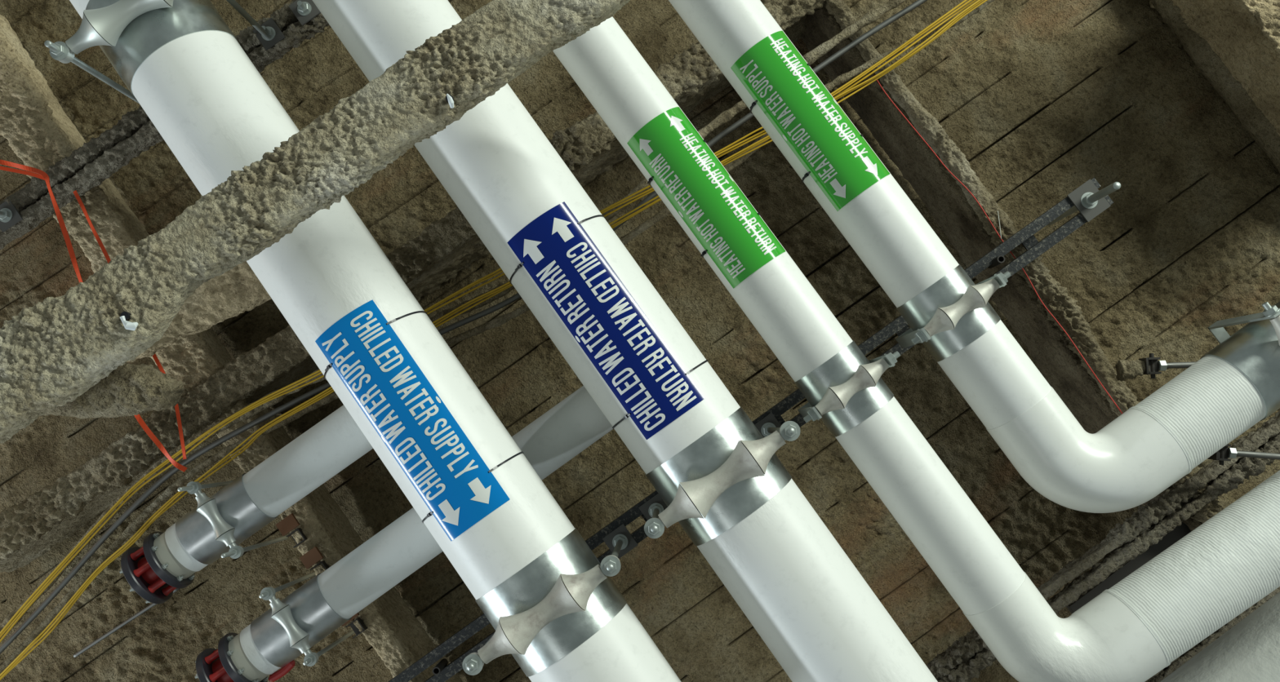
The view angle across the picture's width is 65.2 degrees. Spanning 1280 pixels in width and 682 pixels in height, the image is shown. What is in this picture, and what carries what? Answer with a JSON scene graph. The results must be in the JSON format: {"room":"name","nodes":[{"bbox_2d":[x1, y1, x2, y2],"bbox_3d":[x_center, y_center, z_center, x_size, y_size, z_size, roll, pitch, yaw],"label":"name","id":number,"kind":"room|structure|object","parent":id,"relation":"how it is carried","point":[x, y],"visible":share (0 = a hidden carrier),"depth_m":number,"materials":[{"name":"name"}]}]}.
{"room":"mechanical room","nodes":[
{"label":"mechanical room","id":0,"kind":"room"},
{"bbox_2d":[0,0,630,444],"bbox_3d":[-0.748,-0.295,2.255,1.896,0.236,0.338,-35,-95,-2],"label":"beam","id":1,"kind":"structure","parent":0,"point":[68,355],"depth_m":2.16,"materials":[{"name":"grey concrete"}]},
{"bbox_2d":[120,311,138,330],"bbox_3d":[-1.091,-0.042,2.135,0.024,0.035,0.052,-35,-95,-2],"label":"clip","id":2,"kind":"object","parent":1,"relation":"attached to","point":[125,316],"visible":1,"depth_m":2.13,"materials":[{"name":"white metal"}]},
{"bbox_2d":[120,311,130,320],"bbox_3d":[-1.099,-0.053,2.143,0.024,0.021,0.024,-35,-95,-2],"label":"socket","id":3,"kind":"object","parent":2,"relation":"attached to","point":[125,316],"depth_m":2.13,"materials":[{"name":"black metal"}]},
{"bbox_2d":[126,261,271,364],"bbox_3d":[-1.181,-0.131,2.808,0.802,0.086,0.222,-35,-95,-2],"label":"fireproofed angle","id":4,"kind":"object","parent":1,"relation":"attached to","point":[234,292],"visible":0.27,"depth_m":2.77,"materials":[{"name":"beige concrete"}]},
{"bbox_2d":[0,160,186,472],"bbox_3d":[-1.502,-0.108,2.759,0.140,0.007,1.073,-33,-95,-1],"label":"strap","id":5,"kind":"object","parent":4,"relation":"hanging from","point":[44,175],"visible":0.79,"depth_m":2.77,"materials":[{"name":"orange"}]},
{"bbox_2d":[0,165,49,180],"bbox_3d":[-1.762,-0.479,2.818,0.205,0.001,0.014,13,-94,3],"label":"strap","id":6,"kind":"object","parent":5,"relation":"on","point":[12,170],"visible":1,"depth_m":2.82,"materials":[{"name":"orange"}]},
{"bbox_2d":[72,190,186,459],"bbox_3d":[-1.439,-0.059,2.853,0.051,0.004,0.849,-25,-95,-1],"label":"strap","id":7,"kind":"object","parent":4,"relation":"attached to","point":[75,193],"visible":0.6,"depth_m":2.87,"materials":[{"name":"orange"}]},
{"bbox_2d":[445,93,453,108],"bbox_3d":[-0.408,-0.520,2.160,0.020,0.031,0.032,-35,-95,-2],"label":"clip","id":8,"kind":"object","parent":1,"relation":"attached to","point":[449,98],"visible":1,"depth_m":2.15,"materials":[{"name":"white plastic"}]},
{"bbox_2d":[445,93,453,102],"bbox_3d":[-0.412,-0.524,2.166,0.019,0.021,0.019,-35,-95,-2],"label":"socket","id":9,"kind":"object","parent":8,"relation":"attached to","point":[449,98],"depth_m":2.15,"materials":[{"name":"black metal"}]},
{"bbox_2d":[0,0,1279,681],"bbox_3d":[0.085,0.284,3.300,12.000,0.074,12.000,-35,-95,-2],"label":"ceiling","id":10,"kind":"structure","parent":0,"point":[1042,100],"depth_m":3.32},
{"bbox_2d":[73,588,180,657],"bbox_3d":[-1.669,0.914,3.252,0.400,0.013,0.012,-33,-95,-1],"label":"conduit","id":11,"kind":"object","parent":10,"relation":"attached to","point":[127,621],"visible":0.71,"depth_m":3.25,"materials":[{"name":"grey metal"}]},
{"bbox_2d":[0,14,462,681],"bbox_3d":[-1.400,0.031,3.170,0.193,0.359,2.910,-35,-95,-2],"label":"beam","id":12,"kind":"structure","parent":10,"relation":"attached to","point":[33,122],"depth_m":3.07,"materials":[{"name":"brown concrete"}]},
{"bbox_2d":[0,0,329,249],"bbox_3d":[-1.427,-0.679,2.970,1.437,0.126,0.140,-35,-95,-2],"label":"channel","id":13,"kind":"object","parent":12,"relation":"attached to","point":[88,166],"visible":0.64,"depth_m":2.96,"materials":[{"name":"grey metal"}]},
{"bbox_2d":[44,0,271,103],"bbox_3d":[-1.264,-0.806,2.718,0.438,0.599,0.103,-35,-95,-2],"label":"roller hanger","id":14,"kind":"object","parent":13,"relation":"hanging from","point":[104,25],"visible":0.8,"depth_m":2.46,"materials":[{"name":"grey metal"}]},
{"bbox_2d":[49,40,69,60],"bbox_3d":[-1.429,-0.715,2.462,0.047,0.004,0.047,38,-93,4],"label":"nut","id":15,"kind":"object","parent":14,"relation":"in","point":[62,53],"depth_m":2.46,"materials":[{"name":"metal"}]},
{"bbox_2d":[65,11,113,54],"bbox_3d":[-1.375,-0.751,2.480,0.083,0.100,0.100,-35,-95,-2],"label":"socket","id":16,"kind":"object","parent":14,"relation":"attached to","point":[90,33],"depth_m":2.46,"materials":[{"name":"grey metal"}]},
{"bbox_2d":[164,0,173,5],"bbox_3d":[-1.164,-0.901,2.487,0.083,0.100,0.100,-35,-95,-2],"label":"socket","id":17,"kind":"object","parent":14,"relation":"attached to","point":[167,2],"depth_m":2.48,"materials":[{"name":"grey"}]},
{"bbox_2d":[177,480,288,559],"bbox_3d":[-1.139,0.493,2.826,0.056,0.435,0.244,-35,-95,-2],"label":"roller hanger","id":18,"kind":"object","parent":12,"relation":"hanging from","point":[224,532],"visible":0.91,"depth_m":2.68,"materials":[{"name":"grey metal"}]},
{"bbox_2d":[186,481,199,494],"bbox_3d":[-1.204,0.395,2.692,0.034,0.004,0.034,-30,-95,-1],"label":"washer","id":19,"kind":"object","parent":18,"relation":"in","point":[194,486],"depth_m":2.69,"materials":[{"name":"metal"}]},
{"bbox_2d":[195,493,215,510],"bbox_3d":[-1.180,0.430,2.700,0.054,0.054,0.030,-35,-95,-2],"label":"socket","id":20,"kind":"object","parent":18,"relation":"attached to","point":[204,503],"depth_m":2.69,"materials":[{"name":"grey metal"}]},
{"bbox_2d":[216,528,235,546],"bbox_3d":[-1.106,0.533,2.689,0.054,0.054,0.030,-35,-95,-2],"label":"socket","id":21,"kind":"object","parent":18,"relation":"attached to","point":[226,536],"depth_m":2.67,"materials":[{"name":"grey metal"}]},
{"bbox_2d":[228,546,241,559],"bbox_3d":[-1.083,0.566,2.674,0.034,0.004,0.034,-41,-95,-2],"label":"washer","id":22,"kind":"object","parent":18,"relation":"in","point":[237,550],"depth_m":2.67,"materials":[{"name":"metal"}]},
{"bbox_2d":[119,405,373,604],"bbox_3d":[-1.014,0.400,2.793,0.920,0.178,0.178,-35,-95,-2],"label":"pipe","id":23,"kind":"object","parent":18,"relation":"on","point":[169,561],"visible":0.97,"depth_m":2.73,"materials":[{"name":"white plastic"}]},
{"bbox_2d":[275,513,307,548],"bbox_3d":[-1.017,0.558,2.945,0.056,0.050,0.086,-35,-95,-2],"label":"clamp","id":24,"kind":"object","parent":12,"relation":"attached to","point":[290,522],"visible":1,"depth_m":2.92,"materials":[{"name":"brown metal"}]},
{"bbox_2d":[258,572,354,666],"bbox_3d":[-0.928,0.773,2.814,0.056,0.400,0.244,-35,-95,-2],"label":"roller hanger","id":25,"kind":"object","parent":12,"relation":"hanging from","point":[281,612],"visible":1,"depth_m":2.65,"materials":[{"name":"grey metal"}]},
{"bbox_2d":[260,587,273,600],"bbox_3d":[-0.993,0.674,2.662,0.034,0.004,0.034,-41,-95,-2],"label":"washer","id":26,"kind":"object","parent":25,"relation":"in","point":[268,592],"depth_m":2.66,"materials":[{"name":"metal"}]},
{"bbox_2d":[269,599,288,617],"bbox_3d":[-0.969,0.708,2.671,0.054,0.054,0.030,-35,-95,-2],"label":"socket","id":27,"kind":"object","parent":25,"relation":"attached to","point":[279,609],"depth_m":2.66,"materials":[{"name":"grey metal"}]},
{"bbox_2d":[291,635,311,653],"bbox_3d":[-0.895,0.812,2.660,0.054,0.054,0.030,-35,-95,-2],"label":"socket","id":28,"kind":"object","parent":25,"relation":"attached to","point":[303,646],"depth_m":2.65,"materials":[{"name":"grey metal"}]},
{"bbox_2d":[303,653,316,666],"bbox_3d":[-0.872,0.844,2.645,0.034,0.004,0.034,-41,-95,-2],"label":"washer","id":29,"kind":"object","parent":25,"relation":"in","point":[312,658],"depth_m":2.64,"materials":[{"name":"metal"}]},
{"bbox_2d":[194,386,613,681],"bbox_3d":[-0.552,0.506,2.772,1.514,0.178,0.185,-35,-95,-2],"label":"pipe","id":30,"kind":"object","parent":25,"relation":"on","point":[331,599],"visible":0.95,"depth_m":2.71,"materials":[{"name":"white plastic"}]},
{"bbox_2d":[299,546,329,570],"bbox_3d":[-0.944,0.653,2.935,0.056,0.050,0.086,-35,-95,-2],"label":"clamp","id":31,"kind":"object","parent":12,"relation":"attached to","point":[313,557],"visible":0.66,"depth_m":2.91,"materials":[{"name":"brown metal"}]},
{"bbox_2d":[342,613,367,639],"bbox_3d":[-0.836,0.816,2.918,0.056,0.050,0.086,-35,-95,-2],"label":"clamp","id":32,"kind":"object","parent":12,"relation":"attached to","point":[355,629],"visible":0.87,"depth_m":2.91,"materials":[{"name":"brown metal"}]},
{"bbox_2d":[0,0,825,573],"bbox_3d":[-0.692,-0.217,3.150,3.310,0.417,0.167,-35,-95,-2],"label":"beam","id":33,"kind":"structure","parent":10,"relation":"attached to","point":[29,529],"depth_m":2.98,"materials":[{"name":"grey concrete"}]},
{"bbox_2d":[800,0,1223,532],"bbox_3d":[1.111,-0.264,3.112,0.126,0.393,2.165,-34,-95,-2],"label":"beam","id":34,"kind":"structure","parent":10,"relation":"attached to","point":[958,215],"depth_m":3.02,"materials":[{"name":"brown concrete"}]},
{"bbox_2d":[0,0,906,639],"bbox_3d":[-0.515,-0.160,2.938,3.551,0.043,0.193,-35,-95,-2],"label":"cable","id":35,"kind":"object","parent":34,"relation":"attached to","point":[811,57],"visible":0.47,"depth_m":2.92,"materials":[{"name":"yellow plastic"}]},
{"bbox_2d":[0,0,927,654],"bbox_3d":[-0.495,-0.130,2.920,3.524,0.029,0.185,-35,-95,-2],"label":"cable","id":36,"kind":"object","parent":34,"relation":"attached to","point":[917,2],"visible":0.66,"depth_m":2.90,"materials":[{"name":"yellow plastic"}]},
{"bbox_2d":[0,0,980,676],"bbox_3d":[-0.443,-0.089,2.881,3.623,0.017,0.181,-35,-95,-2],"label":"cable","id":37,"kind":"object","parent":34,"relation":"attached to","point":[977,1],"visible":0.65,"depth_m":2.87,"materials":[{"name":"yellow plastic"}]},
{"bbox_2d":[0,0,967,635],"bbox_3d":[-0.461,-0.149,2.886,3.591,0.018,0.198,-34,-95,-2],"label":"cable","id":38,"kind":"object","parent":37,"relation":"on","point":[964,1],"visible":0.7,"depth_m":2.88,"materials":[{"name":"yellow plastic"}]},
{"bbox_2d":[0,0,972,638],"bbox_3d":[-0.464,-0.143,2.892,3.604,0.017,0.199,-34,-95,-2],"label":"cable","id":39,"kind":"object","parent":38,"relation":"on","point":[968,1],"visible":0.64,"depth_m":2.88,"materials":[{"name":"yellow plastic"}]},
{"bbox_2d":[0,0,976,643],"bbox_3d":[-0.455,-0.139,2.899,3.604,0.017,0.203,-34,-95,-2],"label":"cable","id":40,"kind":"object","parent":39,"relation":"on","point":[973,1],"visible":0.66,"depth_m":2.89,"materials":[{"name":"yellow plastic"}]},
{"bbox_2d":[0,0,983,679],"bbox_3d":[-0.441,-0.084,2.887,3.640,0.018,0.180,-35,-95,-2],"label":"cable","id":41,"kind":"object","parent":37,"relation":"on","point":[980,1],"visible":0.68,"depth_m":2.87,"materials":[{"name":"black plastic"}]},
{"bbox_2d":[0,0,987,680],"bbox_3d":[-0.439,-0.079,2.893,3.643,0.017,0.198,-35,-95,-2],"label":"cable","id":42,"kind":"object","parent":41,"relation":"on","point":[984,1],"visible":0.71,"depth_m":2.88,"materials":[{"name":"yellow plastic"}]},
{"bbox_2d":[0,0,994,677],"bbox_3d":[-0.441,-0.101,2.922,3.611,0.031,0.197,-35,-95,-2],"label":"cable","id":43,"kind":"object","parent":34,"relation":"attached to","point":[841,79],"visible":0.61,"depth_m":2.90,"materials":[{"name":"yellow plastic"}]},
{"bbox_2d":[388,177,1113,681],"bbox_3d":[0.299,0.301,2.848,2.529,0.040,0.091,-35,-95,-2],"label":"channel","id":44,"kind":"object","parent":34,"relation":"attached to","point":[1034,248],"visible":0.39,"depth_m":2.84,"materials":[{"name":"black galvanised steel"}]},
{"bbox_2d":[432,658,448,675],"bbox_3d":[-0.558,0.912,2.797,0.022,0.100,0.022,-35,-95,-2],"label":"steel sleeve","id":45,"kind":"object","parent":44,"relation":"attached to","point":[443,664],"visible":1,"depth_m":2.78,"materials":[{"name":"grey metal"}]},
{"bbox_2d":[462,524,637,675],"bbox_3d":[-0.221,0.657,2.571,0.462,0.586,0.103,-35,-95,-2],"label":"roller hanger","id":46,"kind":"object","parent":44,"relation":"hanging from","point":[513,634],"visible":1,"depth_m":2.31,"materials":[{"name":"metal"}]},
{"bbox_2d":[69,0,680,681],"bbox_3d":[-0.710,-0.033,2.581,0.305,0.305,2.717,-35,-95,-2],"label":"insulated pipe","id":47,"kind":"object","parent":46,"relation":"on","point":[182,63],"visible":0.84,"depth_m":2.47,"materials":[{"name":"white plastic"}]},
{"bbox_2d":[324,311,427,381],"bbox_3d":[-0.677,0.014,2.585,0.304,0.287,0.008,-35,-95,-2],"label":"cable tie","id":48,"kind":"object","parent":47,"relation":"attached to","point":[329,366],"visible":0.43,"depth_m":2.48,"materials":[{"name":"black plastic"}]},
{"bbox_2d":[315,300,509,542],"bbox_3d":[-0.556,0.190,2.423,0.176,0.036,0.595,-35,-95,-2],"label":"marker","id":49,"kind":"object","parent":47,"relation":"attached to","point":[446,471],"visible":1,"depth_m":2.41,"materials":[{"name":"blue plastic"}]},
{"bbox_2d":[422,451,524,523],"bbox_3d":[-0.422,0.372,2.548,0.304,0.287,0.008,-35,-95,-2],"label":"cable tie","id":50,"kind":"object","parent":47,"relation":"attached to","point":[429,514],"visible":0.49,"depth_m":2.44,"materials":[{"name":"black plastic"}]},
{"bbox_2d":[462,654,483,675],"bbox_3d":[-0.386,0.748,2.309,0.047,0.004,0.047,26,-94,4],"label":"washer","id":51,"kind":"object","parent":46,"relation":"in","point":[476,660],"depth_m":2.31,"materials":[{"name":"metal"}]},
{"bbox_2d":[477,619,522,664],"bbox_3d":[-0.332,0.712,2.327,0.083,0.100,0.100,-35,-95,-2],"label":"socket","id":52,"kind":"object","parent":46,"relation":"attached to","point":[504,642],"depth_m":2.30,"materials":[{"name":"metal"}]},
{"bbox_2d":[560,564,607,610],"bbox_3d":[-0.121,0.562,2.334,0.083,0.100,0.100,-35,-95,-2],"label":"socket","id":53,"kind":"object","parent":46,"relation":"attached to","point":[577,589],"depth_m":2.31,"materials":[{"name":"metal"}]},
{"bbox_2d":[600,555,621,577],"bbox_3d":[-0.068,0.523,2.321,0.047,0.004,0.047,-7,-95,1],"label":"washer","id":54,"kind":"object","parent":46,"relation":"in","point":[612,560],"depth_m":2.32,"materials":[{"name":"metal"}]},
{"bbox_2d":[638,413,799,538],"bbox_3d":[0.199,0.345,2.589,0.462,0.583,0.103,-35,-95,-2],"label":"roller hanger","id":55,"kind":"object","parent":44,"relation":"hanging from","point":[748,460],"visible":1,"depth_m":2.33,"materials":[{"name":"metal"}]},
{"bbox_2d":[312,0,937,681],"bbox_3d":[-0.088,-0.060,2.568,0.298,0.298,2.768,-35,-95,-2],"label":"insulated pipe","id":56,"kind":"object","parent":55,"relation":"hanging from","point":[817,615],"visible":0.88,"depth_m":2.45,"materials":[{"name":"white plastic"}]},
{"bbox_2d":[509,214,605,284],"bbox_3d":[-0.212,-0.233,2.595,0.297,0.278,0.008,-35,-95,-2],"label":"cable tie","id":57,"kind":"object","parent":56,"relation":"attached to","point":[519,266],"visible":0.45,"depth_m":2.49,"materials":[{"name":"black plastic"}]},
{"bbox_2d":[506,201,705,439],"bbox_3d":[-0.086,-0.053,2.434,0.174,0.034,0.596,-35,-95,-2],"label":"marker","id":58,"kind":"object","parent":56,"relation":"attached to","point":[593,304],"visible":1,"depth_m":2.43,"materials":[{"name":"blue plastic"}]},
{"bbox_2d":[612,360,708,429],"bbox_3d":[0.052,0.137,2.557,0.297,0.278,0.008,-35,-95,-2],"label":"cable tie","id":59,"kind":"object","parent":56,"relation":"attached to","point":[626,416],"visible":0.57,"depth_m":2.45,"materials":[{"name":"black plastic"}]},
{"bbox_2d":[644,518,664,538],"bbox_3d":[0.033,0.436,2.329,0.047,0.004,0.047,4,-95,2],"label":"washer","id":60,"kind":"object","parent":55,"relation":"in","point":[660,522],"depth_m":2.33,"materials":[{"name":"metal"}]},
{"bbox_2d":[657,484,703,528],"bbox_3d":[0.087,0.400,2.346,0.083,0.100,0.100,-35,-95,-2],"label":"socket","id":61,"kind":"object","parent":55,"relation":"attached to","point":[685,505],"depth_m":2.32,"materials":[{"name":"metal"}]},
{"bbox_2d":[739,431,786,475],"bbox_3d":[0.298,0.250,2.354,0.083,0.100,0.100,-35,-95,-2],"label":"socket","id":62,"kind":"object","parent":55,"relation":"attached to","point":[758,453],"depth_m":2.33,"materials":[{"name":"metal"}]},
{"bbox_2d":[779,421,799,441],"bbox_3d":[0.351,0.211,2.340,0.047,0.004,0.047,15,-94,3],"label":"washer","id":63,"kind":"object","parent":55,"relation":"in","point":[784,435],"depth_m":2.34,"materials":[{"name":"metal"}]},
{"bbox_2d":[797,351,900,422],"bbox_3d":[0.519,0.130,2.639,0.281,0.494,0.064,-35,-95,-2],"label":"hanger","id":64,"kind":"object","parent":44,"relation":"hanging from","point":[837,397],"visible":0.87,"depth_m":2.41,"materials":[{"name":"metal"}]},
{"bbox_2d":[814,388,844,416],"bbox_3d":[0.453,0.154,2.423,0.052,0.062,0.062,-35,-95,-2],"label":"socket","id":65,"kind":"object","parent":64,"relation":"attached to","point":[833,400],"depth_m":2.41,"materials":[{"name":"metal"}]},
{"bbox_2d":[860,358,888,386],"bbox_3d":[0.574,0.069,2.428,0.052,0.062,0.062,-35,-95,-2],"label":"socket","id":66,"kind":"object","parent":64,"relation":"attached to","point":[871,373],"depth_m":2.41,"materials":[{"name":"metal"}]},
{"bbox_2d":[552,16,1279,681],"bbox_3d":[0.678,-0.316,2.570,0.960,0.215,2.545,-35,-95,-2],"label":"insulated pipe","id":67,"kind":"object","parent":64,"relation":"hanging from","point":[1133,630],"visible":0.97,"depth_m":2.43,"materials":[{"name":"white plastic"}]},
{"bbox_2d":[647,139,706,186],"bbox_3d":[0.098,-0.457,2.619,0.188,0.140,0.008,-35,-95,-2],"label":"cable tie","id":68,"kind":"object","parent":67,"relation":"attached to","point":[650,180],"visible":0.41,"depth_m":2.56,"materials":[{"name":"black plastic"}]},
{"bbox_2d":[626,106,785,288],"bbox_3d":[0.167,-0.369,2.521,0.165,0.051,0.463,-35,-95,-2],"label":"marker","id":69,"kind":"object","parent":67,"relation":"attached to","point":[669,148],"visible":1,"depth_m":2.51,"materials":[{"name":"green plastic"}]},
{"bbox_2d":[700,213,760,257],"bbox_3d":[0.233,-0.268,2.599,0.188,0.140,0.008,-35,-95,-2],"label":"cable tie","id":70,"kind":"object","parent":67,"relation":"attached to","point":[704,253],"visible":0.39,"depth_m":2.54,"materials":[{"name":"black plastic"}]},
{"bbox_2d":[895,271,1011,348],"bbox_3d":[0.786,-0.062,2.647,0.289,0.498,0.064,-35,-95,-2],"label":"hanger","id":71,"kind":"object","parent":44,"relation":"hanging from","point":[976,296],"visible":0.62,"depth_m":2.42,"materials":[{"name":"metal"}]},
{"bbox_2d":[923,309,953,337],"bbox_3d":[0.718,-0.037,2.429,0.056,0.062,0.062,-35,-95,-2],"label":"socket","id":72,"kind":"object","parent":71,"relation":"attached to","point":[942,321],"depth_m":2.41,"materials":[{"name":"metal"}]},
{"bbox_2d":[668,0,1279,513],"bbox_3d":[0.861,-0.548,2.585,0.872,0.205,2.025,-35,-95,-2],"label":"insulated pipe","id":73,"kind":"object","parent":71,"relation":"on","point":[1158,441],"visible":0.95,"depth_m":2.45,"materials":[{"name":"white plastic"}]},
{"bbox_2d":[750,63,811,113],"bbox_3d":[0.365,-0.654,2.625,0.195,0.155,0.008,-35,-95,-2],"label":"cable tie","id":74,"kind":"object","parent":73,"relation":"attached to","point":[753,104],"visible":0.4,"depth_m":2.57,"materials":[{"name":"black plastic"}]},
{"bbox_2d":[730,30,889,211],"bbox_3d":[0.432,-0.564,2.527,0.164,0.050,0.461,-35,-95,-2],"label":"marker","id":75,"kind":"object","parent":73,"relation":"attached to","point":[801,108],"visible":1,"depth_m":2.51,"materials":[{"name":"green plastic"}]},
{"bbox_2d":[801,133,863,182],"bbox_3d":[0.497,-0.469,2.606,0.195,0.155,0.008,-35,-95,-2],"label":"cable tie","id":76,"kind":"object","parent":73,"relation":"attached to","point":[806,175],"visible":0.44,"depth_m":2.54,"materials":[{"name":"black plastic"}]},
{"bbox_2d":[1208,302,1279,346],"bbox_3d":[1.596,0.052,2.612,0.064,0.505,0.304,-35,-95,-2],"label":"hanger","id":77,"kind":"object","parent":73,"relation":"attached to","point":[1217,330],"visible":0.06,"depth_m":2.49,"materials":[{"name":"metal"}]},
{"bbox_2d":[1207,444,1279,465],"bbox_3d":[1.689,0.315,2.766,0.324,0.054,0.070,4,-95,2],"label":"rod","id":78,"kind":"object","parent":77,"relation":"attached to","point":[1222,455],"visible":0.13,"depth_m":2.75,"materials":[{"name":"metal"}]},
{"bbox_2d":[1269,315,1279,346],"bbox_3d":[1.544,-0.032,2.400,0.062,0.062,0.064,-35,-95,-2],"label":"socket","id":79,"kind":"object","parent":77,"relation":"attached to","point":[1274,319],"depth_m":2.39,"materials":[{"name":"metal"}]},
{"bbox_2d":[969,278,999,306],"bbox_3d":[0.843,-0.125,2.433,0.056,0.062,0.062,-35,-95,-2],"label":"socket","id":80,"kind":"object","parent":71,"relation":"attached to","point":[981,293],"depth_m":2.41,"materials":[{"name":"metal"}]},
{"bbox_2d":[987,255,1004,268],"bbox_3d":[1.014,-0.226,2.855,0.022,0.100,0.022,-35,-95,-2],"label":"steel sleeve","id":81,"kind":"object","parent":44,"relation":"attached to","point":[999,260],"visible":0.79,"depth_m":2.82,"materials":[{"name":"grey metal"}]},
{"bbox_2d":[997,210,1001,239],"bbox_3d":[1.049,-0.339,2.918,0.003,0.003,0.084,-5,-95,1],"label":"thread","id":82,"kind":"object","parent":44,"relation":"on","point":[997,211],"visible":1,"depth_m":2.92,"materials":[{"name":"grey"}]},
{"bbox_2d":[1047,179,1120,226],"bbox_3d":[1.284,-0.396,2.920,0.080,0.485,0.096,-35,-95,-2],"label":"rod","id":83,"kind":"object","parent":44,"relation":"attached to","point":[1086,199],"visible":0.88,"depth_m":2.85,"materials":[{"name":"grey metal"}]},
{"bbox_2d":[873,75,1122,414],"bbox_3d":[1.078,-0.257,2.921,0.034,0.014,1.316,-35,-95,-2],"label":"string","id":84,"kind":"object","parent":34,"relation":"attached to","point":[873,75],"visible":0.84,"depth_m":2.93,"materials":[{"name":"red fabric"}]},
{"bbox_2d":[926,409,1279,681],"bbox_3d":[1.356,0.600,2.856,1.432,0.105,0.126,-35,-95,-2],"label":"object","id":85,"kind":"structure","parent":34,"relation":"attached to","point":[963,661],"depth_m":2.83,"materials":[{"name":"grey concrete"}]},
{"bbox_2d":[1066,522,1191,613],"bbox_3d":[1.489,0.648,2.958,0.526,0.040,0.056,-36,-95,-2],"label":"bar","id":86,"kind":"object","parent":34,"relation":"attached to","point":[1171,538],"visible":0.29,"depth_m":2.94,"materials":[{"name":"grey metal"}]},
{"bbox_2d":[1115,353,1196,382],"bbox_3d":[1.482,0.064,2.775,0.309,0.058,0.071,-5,-95,1],"label":"rod","id":87,"kind":"object","parent":34,"relation":"attached to","point":[1125,370],"visible":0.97,"depth_m":2.76,"materials":[{"name":"metal"}]},
{"bbox_2d":[1145,586,1279,681],"bbox_3d":[1.676,0.839,2.918,0.753,0.084,0.105,-37,-95,-2],"label":"channel","id":88,"kind":"object","parent":34,"relation":"attached to","point":[1175,664],"visible":0.15,"depth_m":2.89,"materials":[{"name":"grey metal"}]},
{"bbox_2d":[1160,592,1279,681],"bbox_3d":[1.604,1.031,2.631,0.838,0.430,0.440,-35,-95,-2],"label":"insulated pipe","id":89,"kind":"object","parent":88,"relation":"hanging from","point":[1249,651],"visible":1,"depth_m":2.60,"materials":[{"name":"white plastic"}]},
{"bbox_2d":[1149,0,1279,136],"bbox_3d":[1.952,-0.851,3.107,0.203,0.463,0.883,-35,-95,-2],"label":"beam","id":90,"kind":"structure","parent":10,"relation":"attached to","point":[1245,34],"depth_m":3.12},
{"bbox_2d":[1150,0,1279,173],"bbox_3d":[1.993,-0.861,3.276,0.213,0.157,1.092,-33,-95,-1],"label":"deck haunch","id":91,"kind":"object","parent":10,"relation":"attached to","point":[1252,119],"visible":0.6,"depth_m":3.25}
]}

